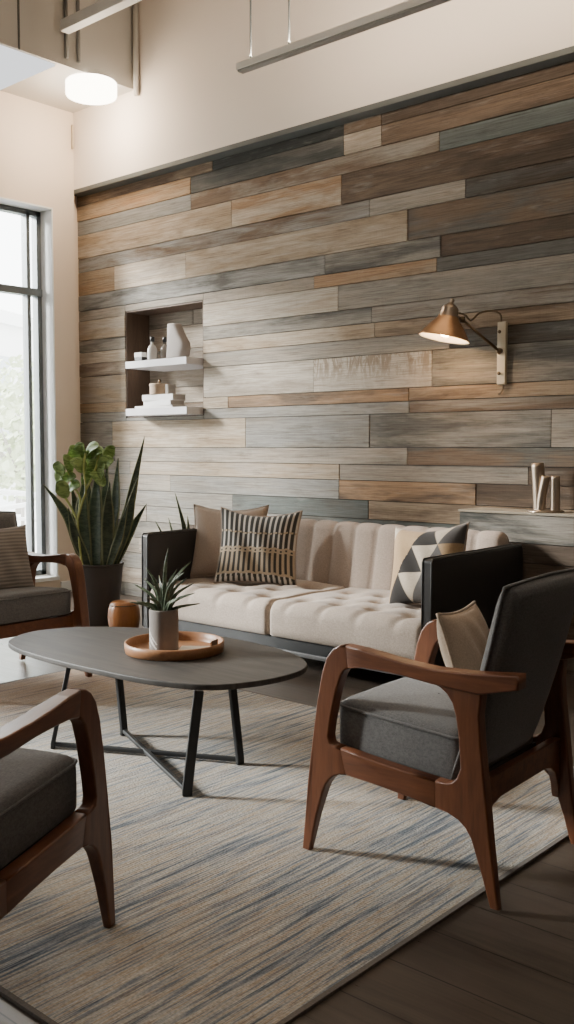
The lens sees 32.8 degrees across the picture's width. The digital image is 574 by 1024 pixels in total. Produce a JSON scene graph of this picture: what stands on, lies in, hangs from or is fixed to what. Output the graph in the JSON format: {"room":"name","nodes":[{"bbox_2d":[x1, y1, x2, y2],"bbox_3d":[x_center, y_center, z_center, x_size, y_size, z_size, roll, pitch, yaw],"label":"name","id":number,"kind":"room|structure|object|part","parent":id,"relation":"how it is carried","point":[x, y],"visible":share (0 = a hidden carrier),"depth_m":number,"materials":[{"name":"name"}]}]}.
{"room":"lounge","nodes":[
{"label":"lounge","id":0,"kind":"room"},
{"bbox_2d":[0,309,34,489],"bbox_3d":[-10.714,-3.833,36.009,6.400,5.600,28.400,1,4,13],"label":"sky","id":1,"kind":"structure","parent":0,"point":[11,324],"depth_m":30.97,"materials":[{"name":"white"}]},
{"bbox_2d":[0,91,82,587],"bbox_3d":[-4.775,-1.149,5.261,0.250,4.100,9.650,3,5,41],"label":"wall","id":2,"kind":"structure","parent":0,"point":[37,155],"depth_m":8.23,"materials":[{"name":"beige paint"}]},
{"bbox_2d":[17,0,19,49],"bbox_3d":[-1.911,-3.630,6.931,0.016,0.670,0.015,3,5,41],"label":"trim","id":3,"kind":"structure","parent":2,"relation":"attached to","point":[18,3],"depth_m":6.93,"materials":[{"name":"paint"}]},
{"bbox_2d":[0,45,54,89],"bbox_3d":[-2.732,-3.271,6.702,0.840,0.016,2.120,3,5,41],"label":"ceiling panel","id":4,"kind":"object","parent":2,"relation":"attached to","point":[16,66],"visible":1,"depth_m":7.22,"materials":[{"name":"white paint"}]},
{"bbox_2d":[0,197,59,582],"bbox_3d":[-2.532,-0.951,7.789,0.255,3.130,1.480,3,5,41],"label":"window","id":5,"kind":"structure","parent":2,"relation":"in","point":[41,292],"depth_m":8.30,"materials":[{"name":"grey metal"}]},
{"bbox_2d":[64,0,67,58],"bbox_3d":[-1.634,-3.674,7.214,0.028,0.620,0.028,3,5,41],"label":"conduit","id":6,"kind":"object","parent":2,"relation":"attached to","point":[65,1],"visible":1,"depth_m":7.21,"materials":[{"name":"beige metal"}]},
{"bbox_2d":[0,0,132,112],"bbox_3d":[-4.618,-3.478,4.634,1.010,0.670,9.150,3,5,41],"label":"ceiling soffit","id":7,"kind":"object","parent":2,"relation":"attached to","point":[106,44],"depth_m":7.40,"materials":[{"name":"beige paint"}]},
{"bbox_2d":[65,73,116,104],"bbox_3d":[-1.516,-3.276,7.564,0.392,0.120,0.392,3,5,41],"label":"drum ceiling light","id":8,"kind":"object","parent":7,"relation":"attached to","point":[83,88],"visible":1,"depth_m":7.45,"materials":[{"name":"white plastic"}]},
{"bbox_2d":[61,581,71,591],"bbox_3d":[-1.876,0.643,8.463,0.015,0.100,0.200,3,5,41],"label":"baseboard","id":9,"kind":"structure","parent":2,"relation":"attached to","point":[64,584],"depth_m":8.42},
{"bbox_2d":[76,0,80,62],"bbox_3d":[-1.561,-3.679,7.296,0.028,0.620,0.028,3,5,41],"label":"conduit","id":10,"kind":"object","parent":2,"relation":"attached to","point":[77,1],"visible":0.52,"depth_m":7.30,"materials":[{"name":"beige metal"}]},
{"bbox_2d":[0,592,573,1023],"bbox_3d":[-1.187,1.155,2.233,9.830,0.100,9.650,3,5,41],"label":"floor","id":11,"kind":"structure","parent":0,"point":[513,964],"depth_m":2.39,"materials":[{"name":"brown wood"}]},
{"bbox_2d":[43,436,146,626],"bbox_3d":[-1.347,0.136,6.818,0.722,1.330,0.377,0,4,-1],"label":"snake plant","id":12,"kind":"object","parent":11,"relation":"on","point":[101,544],"visible":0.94,"depth_m":6.75,"materials":[{"name":"green plant"}]},
{"bbox_3d":[-1.423,-0.007,6.698,0.279,0.793,0.077,0,4,-4],"label":"stem","id":13,"kind":"part","parent":12,"relation":"part of","materials":[{"name":"green plant"}]},
{"bbox_3d":[-1.323,0.576,6.858,0.356,0.446,0.356,3,5,41],"label":"pot","id":14,"kind":"part","parent":12,"relation":"part of","materials":[{"name":"grey ceramic"}]},
{"bbox_2d":[108,599,139,627],"bbox_3d":[-1.090,0.706,6.526,0.216,0.230,0.216,3,5,41],"label":"stool","id":15,"kind":"object","parent":11,"relation":"on","point":[121,613],"visible":0.71,"depth_m":6.44,"materials":[{"name":"orange wood"}]},
{"bbox_2d":[155,494,189,530],"bbox_3d":[-0.786,0.307,7.373,0.321,0.915,0.273,3,5,41],"label":"snake plant","id":16,"kind":"object","parent":11,"relation":"on","point":[183,525],"visible":0.12,"depth_m":7.34,"materials":[{"name":"green plant"}]},
{"bbox_2d":[0,669,573,1023],"bbox_3d":[-0.622,0.998,3.785,3.150,0.008,2.375,3,5,41],"label":"striped rug","id":17,"kind":"object","parent":11,"relation":"on","point":[223,914],"visible":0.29,"depth_m":2.85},
{"bbox_2d":[0,511,91,676],"bbox_3d":[-1.579,0.454,5.231,0.717,0.888,0.812,3,5,41],"label":"lounge armchair","id":18,"kind":"object","parent":17,"relation":"on","point":[23,610],"visible":0.76,"depth_m":5.25,"materials":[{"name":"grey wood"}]},
{"bbox_3d":[-1.749,0.294,5.370,0.219,0.578,0.675,3,5,41],"label":"backrest","id":19,"kind":"part","parent":18,"relation":"part of","materials":[{"name":"grey fabric"}]},
{"bbox_2d":[0,524,34,588],"bbox_3d":[-1.607,0.275,5.415,0.426,0.386,0.180,-3,5,-41],"label":"pillow","id":20,"kind":"object","parent":18,"relation":"on","point":[15,570],"visible":0.93,"depth_m":5.43,"materials":[{"name":"brown fabric"}]},
{"bbox_3d":[-1.487,0.562,5.649,0.208,0.618,0.054,3,5,41],"label":"leg","id":21,"kind":"part","parent":18,"relation":"part of","materials":[{"name":"brown wood"}]},
{"bbox_2d":[0,587,70,624],"bbox_3d":[-1.546,0.503,5.204,0.425,0.180,0.677,3,5,41],"label":"seat cushion","id":22,"kind":"object","parent":18,"relation":"on","point":[21,605],"depth_m":5.16,"materials":[{"name":"grey fabric"}]},
{"bbox_3d":[-1.406,0.612,5.087,0.030,0.068,0.686,3,5,41],"label":"rail","id":23,"kind":"part","parent":18,"relation":"part of","materials":[{"name":"brown wood"}]},
{"bbox_3d":[-1.398,0.256,5.550,0.550,0.078,0.075,3,5,41],"label":"armrest","id":24,"kind":"part","parent":18,"relation":"part of","materials":[{"name":"brown wood"}]},
{"bbox_3d":[-1.133,0.561,5.335,0.177,0.660,0.057,3,5,41],"label":"leg","id":25,"kind":"part","parent":18,"relation":"part of","materials":[{"name":"brown wood"}]},
{"bbox_2d":[0,688,114,927],"bbox_3d":[-0.838,0.649,2.284,0.606,0.888,0.717,1,4,20],"label":"lounge armchair","id":26,"kind":"object","parent":17,"relation":"on","point":[41,826],"visible":1,"depth_m":2.31,"materials":[{"name":"brown wood"}]},
{"bbox_3d":[-0.649,0.802,2.010,0.040,0.618,0.208,1,4,20],"label":"leg","id":27,"kind":"part","parent":26,"relation":"part of","materials":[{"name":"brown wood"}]},
{"bbox_2d":[0,748,76,868],"bbox_3d":[-0.823,0.693,2.329,0.505,0.180,0.425,1,4,20],"label":"seat cushion","id":28,"kind":"object","parent":26,"relation":"on","point":[38,788],"depth_m":2.29,"materials":[{"name":"grey fabric"}]},
{"bbox_3d":[-0.608,0.483,2.101,0.056,0.078,0.550,1,4,20],"label":"armrest","id":29,"kind":"part","parent":26,"relation":"part of","materials":[{"name":"brown wood"}]},
{"bbox_3d":[-0.563,0.801,2.246,0.041,0.107,0.323,1,4,20],"label":"rail","id":30,"kind":"part","parent":26,"relation":"part of","materials":[{"name":"brown wood"}]},
{"bbox_3d":[-0.488,0.752,2.451,0.042,0.660,0.177,1,4,20],"label":"leg","id":31,"kind":"part","parent":26,"relation":"part of","materials":[{"name":"brown wood"}]},
{"bbox_2d":[8,627,306,796],"bbox_3d":[-0.563,0.775,4.124,1.460,0.394,0.788,3,5,41],"label":"coffee table","id":32,"kind":"object","parent":17,"relation":"on","point":[241,664],"visible":0.96,"depth_m":3.86,"materials":[{"name":"grey laminate"}]},
{"bbox_3d":[-0.933,0.789,4.042,0.100,0.376,0.037,-1,4,-19],"label":"leg","id":33,"kind":"part","parent":32,"relation":"part of","materials":[{"name":"black metal"}]},
{"bbox_3d":[-0.726,0.776,4.241,0.037,0.376,0.102,-3,5,-34],"label":"leg","id":34,"kind":"part","parent":32,"relation":"part of","materials":[{"name":"black metal"}]},
{"bbox_2d":[124,631,223,660],"bbox_3d":[-0.469,0.558,4.073,0.414,0.045,0.414,3,5,41],"label":"serving tray","id":35,"kind":"object","parent":32,"relation":"on","point":[137,646],"visible":0.85,"depth_m":3.97,"materials":[{"name":"brown wood"}]},
{"bbox_2d":[131,549,199,649],"bbox_3d":[-0.503,0.361,4.042,0.283,0.425,0.212,-1,4,-19],"label":"table plant","id":36,"kind":"object","parent":35,"relation":"on","point":[163,617],"visible":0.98,"depth_m":4.02,"materials":[{"name":"green plant"}]},
{"bbox_3d":[-0.512,0.487,4.062,0.121,0.171,0.121,1,4,21],"label":"pot","id":37,"kind":"part","parent":36,"relation":"part of","materials":[{"name":"ceramic"}]},
{"bbox_2d":[179,646,209,649],"bbox_3d":[-0.373,0.570,4.055,0.150,0.006,0.110,0,4,3],"label":"note card","id":38,"kind":"object","parent":35,"relation":"on","point":[181,647],"visible":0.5,"depth_m":4.08,"materials":[{"name":"beige paper"}]},
{"bbox_2d":[211,639,217,645],"bbox_3d":[-0.301,0.552,4.039,0.040,0.044,0.060,1,4,21],"label":"card holder","id":39,"kind":"object","parent":35,"relation":"on","point":[214,642],"visible":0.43,"depth_m":4.03,"materials":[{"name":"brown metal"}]},
{"bbox_3d":[-0.337,0.826,3.491,0.088,0.376,0.028,-3,5,-37],"label":"leg","id":40,"kind":"part","parent":32,"relation":"part of","materials":[{"name":"black metal"}]},
{"bbox_3d":[-0.203,0.803,3.838,0.065,0.375,0.037,2,4,32],"label":"leg","id":41,"kind":"part","parent":32,"relation":"part of","materials":[{"name":"black metal"}]},
{"bbox_2d":[303,568,573,910],"bbox_3d":[0.505,0.601,3.000,0.717,0.888,0.606,3,5,38],"label":"lounge armchair","id":42,"kind":"object","parent":17,"relation":"on","point":[453,741],"visible":0.99,"depth_m":2.81,"materials":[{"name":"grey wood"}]},
{"bbox_3d":[0.123,0.718,2.960,0.177,0.660,0.042,3,5,38],"label":"leg","id":43,"kind":"part","parent":42,"relation":"part of","materials":[{"name":"brown wood"}]},
{"bbox_3d":[0.297,0.762,2.825,0.323,0.107,0.041,3,5,38],"label":"rail","id":44,"kind":"part","parent":42,"relation":"part of","materials":[{"name":"brown wood"}]},
{"bbox_3d":[0.465,0.690,3.390,0.177,0.660,0.042,3,5,38],"label":"leg","id":45,"kind":"part","parent":42,"relation":"part of","materials":[{"name":"brown wood"}]},
{"bbox_3d":[0.400,0.442,2.722,0.550,0.078,0.056,3,5,38],"label":"armrest","id":46,"kind":"part","parent":42,"relation":"part of","materials":[{"name":"brown wood"}]},
{"bbox_2d":[340,677,532,779],"bbox_3d":[0.471,0.646,3.031,0.425,0.180,0.505,3,5,38],"label":"seat cushion","id":47,"kind":"object","parent":42,"relation":"on","point":[406,722],"depth_m":2.87,"materials":[{"name":"grey fabric"}]},
{"bbox_2d":[436,601,488,669],"bbox_3d":[0.563,0.439,3.020,0.150,0.286,0.296,2,4,28],"label":"pillow","id":48,"kind":"object","parent":42,"relation":"on","point":[462,634],"visible":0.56,"depth_m":2.93,"materials":[{"name":"beige fabric"}]},
{"bbox_3d":[0.493,0.758,2.668,0.208,0.618,0.040,3,5,38],"label":"leg","id":49,"kind":"part","parent":42,"relation":"part of","materials":[{"name":"brown wood"}]},
{"bbox_3d":[0.683,0.461,2.849,0.219,0.578,0.504,3,5,38],"label":"backrest","id":50,"kind":"part","parent":42,"relation":"part of","materials":[{"name":"grey fabric"}]},
{"bbox_3d":[0.685,0.815,2.870,0.027,0.193,0.516,3,5,38],"label":"rail","id":51,"kind":"part","parent":42,"relation":"part of","materials":[{"name":"brown wood"}]},
{"bbox_3d":[0.742,0.414,3.151,0.550,0.078,0.056,3,5,38],"label":"armrest","id":52,"kind":"part","parent":42,"relation":"part of","materials":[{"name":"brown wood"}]},
{"bbox_3d":[0.835,0.730,3.098,0.208,0.618,0.040,3,5,38],"label":"leg","id":53,"kind":"part","parent":42,"relation":"part of","materials":[{"name":"brown wood"}]},
{"bbox_2d":[141,519,522,676],"bbox_3d":[0.196,0.474,5.865,2.190,0.781,0.931,3,5,41],"label":"tufted sofa","id":54,"kind":"object","parent":11,"relation":"on","point":[341,594],"visible":0.71,"depth_m":5.60,"materials":[{"name":"beige fabric"}]},
{"bbox_3d":[-0.599,0.415,6.570,0.062,0.605,0.925,3,5,41],"label":"arm","id":55,"kind":"part","parent":54,"relation":"part of","materials":[{"name":"black leather"}]},
{"bbox_2d":[190,504,268,577],"bbox_3d":[-0.390,0.198,6.468,0.529,0.492,0.187,1,4,14],"label":"throw pillow","id":56,"kind":"object","parent":54,"relation":"on","point":[207,521],"visible":0.51,"depth_m":6.45,"materials":[{"name":"beige fabric"}]},
{"bbox_2d":[150,576,344,634],"bbox_3d":[-0.257,0.555,6.138,1.025,0.216,0.731,3,5,41],"label":"seat cushion","id":57,"kind":"object","parent":54,"relation":"on","point":[239,608],"depth_m":5.85,"materials":[{"name":"beige fabric"}]},
{"bbox_3d":[0.195,0.714,5.879,2.066,0.070,0.875,3,5,41],"label":"frame","id":58,"kind":"part","parent":54,"relation":"part of","materials":[{"name":"black metal"}]},
{"bbox_2d":[213,507,302,585],"bbox_3d":[-0.186,0.220,6.194,0.552,0.500,0.202,1,4,12],"label":"throw pillow","id":59,"kind":"object","parent":54,"relation":"on","point":[258,549],"visible":1,"depth_m":6.14,"materials":[{"name":"beige fabric"}]},
{"bbox_3d":[-0.095,0.779,5.555,2.170,0.023,0.031,3,5,41],"label":"rail","id":60,"kind":"part","parent":54,"relation":"part of","materials":[{"name":"metal"}]},
{"bbox_2d":[270,587,420,659],"bbox_3d":[0.517,0.601,5.455,1.025,0.216,0.731,3,5,41],"label":"seat cushion","id":61,"kind":"object","parent":54,"relation":"on","point":[363,616],"depth_m":5.27,"materials":[{"name":"beige fabric"}]},
{"bbox_3d":[0.434,0.294,6.122,2.058,0.457,0.207,3,5,41],"label":"backrest","id":62,"kind":"part","parent":54,"relation":"part of","materials":[{"name":"beige fabric"}]},
{"bbox_2d":[389,522,469,604],"bbox_3d":[0.773,0.294,5.350,0.519,0.496,0.247,3,5,38],"label":"throw pillow","id":63,"kind":"object","parent":54,"relation":"on","point":[410,546],"visible":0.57,"depth_m":5.30,"materials":[{"name":"beige fabric"}]},
{"bbox_3d":[0.995,0.508,5.163,0.062,0.605,0.925,3,5,41],"label":"arm","id":64,"kind":"part","parent":54,"relation":"part of","materials":[{"name":"black leather"}]},
{"bbox_2d":[458,507,573,674],"bbox_3d":[3.220,0.543,4.034,5.664,0.885,0.256,3,5,41],"label":"wall ledge","id":65,"kind":"object","parent":11,"relation":"on","point":[546,539],"visible":0.27,"depth_m":5.47,"materials":[{"name":"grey wood"}]},
{"bbox_2d":[526,463,563,512],"bbox_3d":[1.462,-0.139,5.519,0.208,0.278,0.208,3,5,41],"label":"candle holder","id":66,"kind":"object","parent":65,"relation":"on","point":[540,481],"visible":1,"depth_m":5.49,"materials":[{"name":"grey metal"}]},
{"bbox_2d":[73,0,573,189],"bbox_3d":[1.844,-3.207,5.379,9.830,1.310,0.500,3,5,41],"label":"wall","id":67,"kind":"structure","parent":0,"point":[193,99],"depth_m":6.78,"materials":[{"name":"white paint"}]},
{"bbox_2d":[71,125,73,148],"bbox_3d":[-1.813,-3.168,8.244,0.022,0.206,0.060,-2,4,-30],"label":"wall bracket","id":68,"kind":"object","parent":67,"relation":"attached to","point":[72,134],"visible":1,"depth_m":8.25,"materials":[{"name":"beige metal"}]},
{"bbox_2d":[133,2,138,95],"bbox_3d":[-1.188,-3.649,7.670,0.042,0.730,0.042,3,5,41],"label":"drain pipe","id":69,"kind":"object","parent":67,"relation":"attached to","point":[135,6],"visible":0.83,"depth_m":7.66,"materials":[{"name":"beige metal"}]},
{"bbox_2d":[74,46,573,196],"bbox_3d":[1.793,-2.523,5.214,9.630,0.037,0.122,3,5,41],"label":"trim","id":70,"kind":"structure","parent":67,"relation":"attached to","point":[564,55],"depth_m":6.39,"materials":[{"name":"grey paint"}]},
{"bbox_2d":[77,60,573,596],"bbox_3d":[1.884,-1.493,5.537,9.830,4.750,0.420,3,5,41],"label":"wall","id":71,"kind":"structure","parent":0,"point":[305,274],"depth_m":6.57,"materials":[{"name":"brown wood"}]},
{"bbox_2d":[125,357,202,371],"bbox_3d":[-0.898,-1.180,7.810,0.725,0.055,0.420,3,5,41],"label":"floating shelf","id":72,"kind":"object","parent":71,"relation":"attached to","point":[177,363],"visible":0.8,"depth_m":7.67,"materials":[{"name":"white wood"}]},
{"bbox_2d":[134,352,146,360],"bbox_3d":[-1.171,-1.245,7.847,0.090,0.070,0.070,3,5,41],"label":"box","id":73,"kind":"object","parent":72,"relation":"on","point":[139,356],"visible":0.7,"depth_m":7.82,"materials":[{"name":"white plastic"}]},
{"bbox_3d":[-1.171,-1.262,7.846,0.090,0.036,0.070,3,5,41],"label":"lid","id":74,"kind":"part","parent":73,"relation":"part of","materials":[{"name":"white ceramic"}]},
{"bbox_2d":[147,336,156,359],"bbox_3d":[-1.070,-1.298,7.754,0.080,0.188,0.080,3,5,41],"label":"bottle","id":75,"kind":"object","parent":72,"relation":"on","point":[152,349],"visible":0.84,"depth_m":7.73,"materials":[{"name":"white ceramic"}]},
{"bbox_2d":[160,337,166,358],"bbox_3d":[-0.970,-1.296,7.746,0.078,0.184,0.078,3,5,41],"label":"bottle","id":76,"kind":"object","parent":72,"relation":"on","point":[163,350],"visible":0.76,"depth_m":7.72,"materials":[{"name":"grey plastic"}]},
{"bbox_2d":[166,323,190,357],"bbox_3d":[-0.846,-1.333,7.621,0.229,0.275,0.120,3,5,41],"label":"stone vase","id":77,"kind":"object","parent":72,"relation":"on","point":[178,344],"visible":0.97,"depth_m":7.58,"materials":[{"name":"beige stone"}]},
{"bbox_2d":[126,406,202,415],"bbox_3d":[-0.898,-0.802,7.835,0.725,0.057,0.420,3,5,41],"label":"floating shelf","id":78,"kind":"object","parent":71,"relation":"attached to","point":[164,411],"visible":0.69,"depth_m":7.61,"materials":[{"name":"white wood"}]},
{"bbox_2d":[135,405,185,408],"bbox_3d":[-1.009,-0.835,7.771,0.440,0.018,0.150,3,5,40],"label":"book","id":79,"kind":"object","parent":78,"relation":"on","point":[157,406],"visible":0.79,"depth_m":7.67,"materials":[{"name":"white paper"}]},
{"bbox_2d":[144,400,184,405],"bbox_3d":[-0.975,-0.863,7.739,0.340,0.040,0.145,4,5,44],"label":"book","id":80,"kind":"object","parent":79,"relation":"on","point":[155,402],"visible":0.86,"depth_m":7.65,"materials":[{"name":"white paper"}]},
{"bbox_2d":[142,394,185,400],"bbox_3d":[-0.975,-0.906,7.736,0.350,0.046,0.145,3,5,39],"label":"book","id":81,"kind":"object","parent":80,"relation":"on","point":[156,396],"visible":0.86,"depth_m":7.66,"materials":[{"name":"white paper"}]},
{"bbox_2d":[149,379,167,394],"bbox_3d":[-1.012,-0.993,7.750,0.162,0.124,0.162,3,5,41],"label":"round box","id":82,"kind":"object","parent":81,"relation":"on","point":[155,388],"visible":0.7,"depth_m":7.68,"materials":[{"name":"beige ceramic"}]},
{"bbox_3d":[-1.012,-1.008,7.748,0.162,0.022,0.162,3,5,41],"label":"lid","id":83,"kind":"part","parent":82,"relation":"part of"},
{"bbox_2d":[165,384,175,393],"bbox_3d":[-0.914,-0.963,7.665,0.028,0.075,0.100,2,4,29],"label":"block","id":84,"kind":"object","parent":81,"relation":"on","point":[170,389],"visible":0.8,"depth_m":7.64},
{"bbox_2d":[419,298,507,394],"bbox_3d":[1.029,-0.987,5.842,0.499,0.568,0.315,-1,4,-19],"label":"wall lamp","id":85,"kind":"object","parent":71,"relation":"attached to","point":[446,327],"visible":1,"depth_m":5.78,"materials":[{"name":"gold metal"}]},
{"bbox_3d":[0.948,-1.097,5.806,0.308,0.136,0.308,15,5,41],"label":"lamp shade","id":86,"kind":"part","parent":85,"relation":"part of","materials":[{"name":"gold metal"}]},
{"bbox_3d":[1.135,-1.166,5.807,0.282,0.072,0.043,0,4,-1],"label":"cord","id":87,"kind":"part","parent":85,"relation":"part of","materials":[{"name":"brown metal"}]},
{"bbox_3d":[1.148,-1.048,5.788,0.222,0.196,0.017,1,4,11],"label":"arm","id":88,"kind":"part","parent":85,"relation":"part of","materials":[{"name":"brown metal"}]},
{"bbox_3d":[-1.202,-3.681,1.859,9.980,0.100,9.750,3,5,41],"label":"ceiling","id":89,"kind":"structure","parent":0,"visible":0},
{"bbox_2d":[60,0,140,33],"bbox_3d":[-0.801,-3.689,6.381,2.200,0.480,0.080,3,5,41],"label":"rail","id":90,"kind":"object","parent":89,"relation":"hanging from","point":[101,9],"visible":1,"depth_m":6.87,"materials":[{"name":"paint"}]},
{"bbox_2d":[236,0,451,73],"bbox_3d":[0.993,-3.146,4.532,3.400,1.320,0.060,3,5,41],"label":"linear pendant light","id":91,"kind":"object","parent":89,"relation":"hanging from","point":[409,7],"visible":1,"depth_m":5.21,"materials":[{"name":"grey metal"}]},
{"bbox_3d":[-0.209,-3.241,5.591,0.011,1.270,0.011,-2,4,-26],"label":"rod","id":92,"kind":"part","parent":91,"relation":"part of","materials":[{"name":"grey metal"}]},
{"bbox_3d":[0.012,-3.228,5.396,0.011,1.270,0.011,1,4,19],"label":"rod","id":93,"kind":"part","parent":91,"relation":"part of","materials":[{"name":"grey metal"}]},
{"label":"outside","id":94,"kind":"structure","parent":0,"visible":0},
{"bbox_2d":[0,494,36,552],"bbox_3d":[-26.040,-1.003,36.403,72.770,0.100,100.000,3,5,41],"label":"ground","id":95,"kind":"structure","parent":94,"point":[3,502],"depth_m":22.01,"materials":[{"name":"white"}]},
{"bbox_2d":[0,355,34,513],"bbox_3d":[-5.477,-1.562,19.703,2.250,3.222,2.181,3,5,41],"label":"street tree","id":96,"kind":"object","parent":95,"relation":"on","point":[13,373],"visible":0.13,"depth_m":19.38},
{"bbox_2d":[0,382,35,524],"bbox_3d":[-3.925,-0.772,14.554,1.725,2.327,1.725,3,5,41],"label":"street tree","id":97,"kind":"object","parent":95,"relation":"on","point":[14,474],"visible":0.44,"depth_m":14.10,"materials":[{"name":"white plant"}]},
{"bbox_2d":[0,489,35,540],"bbox_3d":[-3.121,0.034,11.768,4.450,1.080,0.560,-1,4,-18],"label":"ramp railing","id":98,"kind":"object","parent":95,"relation":"on","point":[2,491],"visible":0.02,"depth_m":11.51,"materials":[{"name":"white metal"}]},
{"bbox_3d":[-3.200,-0.091,11.997,4.408,0.659,0.060,-1,4,-18],"label":"rail","id":99,"kind":"part","parent":98,"relation":"part of","materials":[{"name":"white metal"}]},
{"bbox_3d":[-3.041,-0.210,11.514,4.407,0.560,0.060,-1,4,-18],"label":"rail","id":100,"kind":"part","parent":98,"relation":"part of","materials":[{"name":"white metal"}]},
{"bbox_3d":[-3.041,0.090,11.534,4.405,0.544,0.044,-1,4,-18],"label":"rail","id":101,"kind":"part","parent":98,"relation":"part of","materials":[{"name":"white metal"}]}
]}

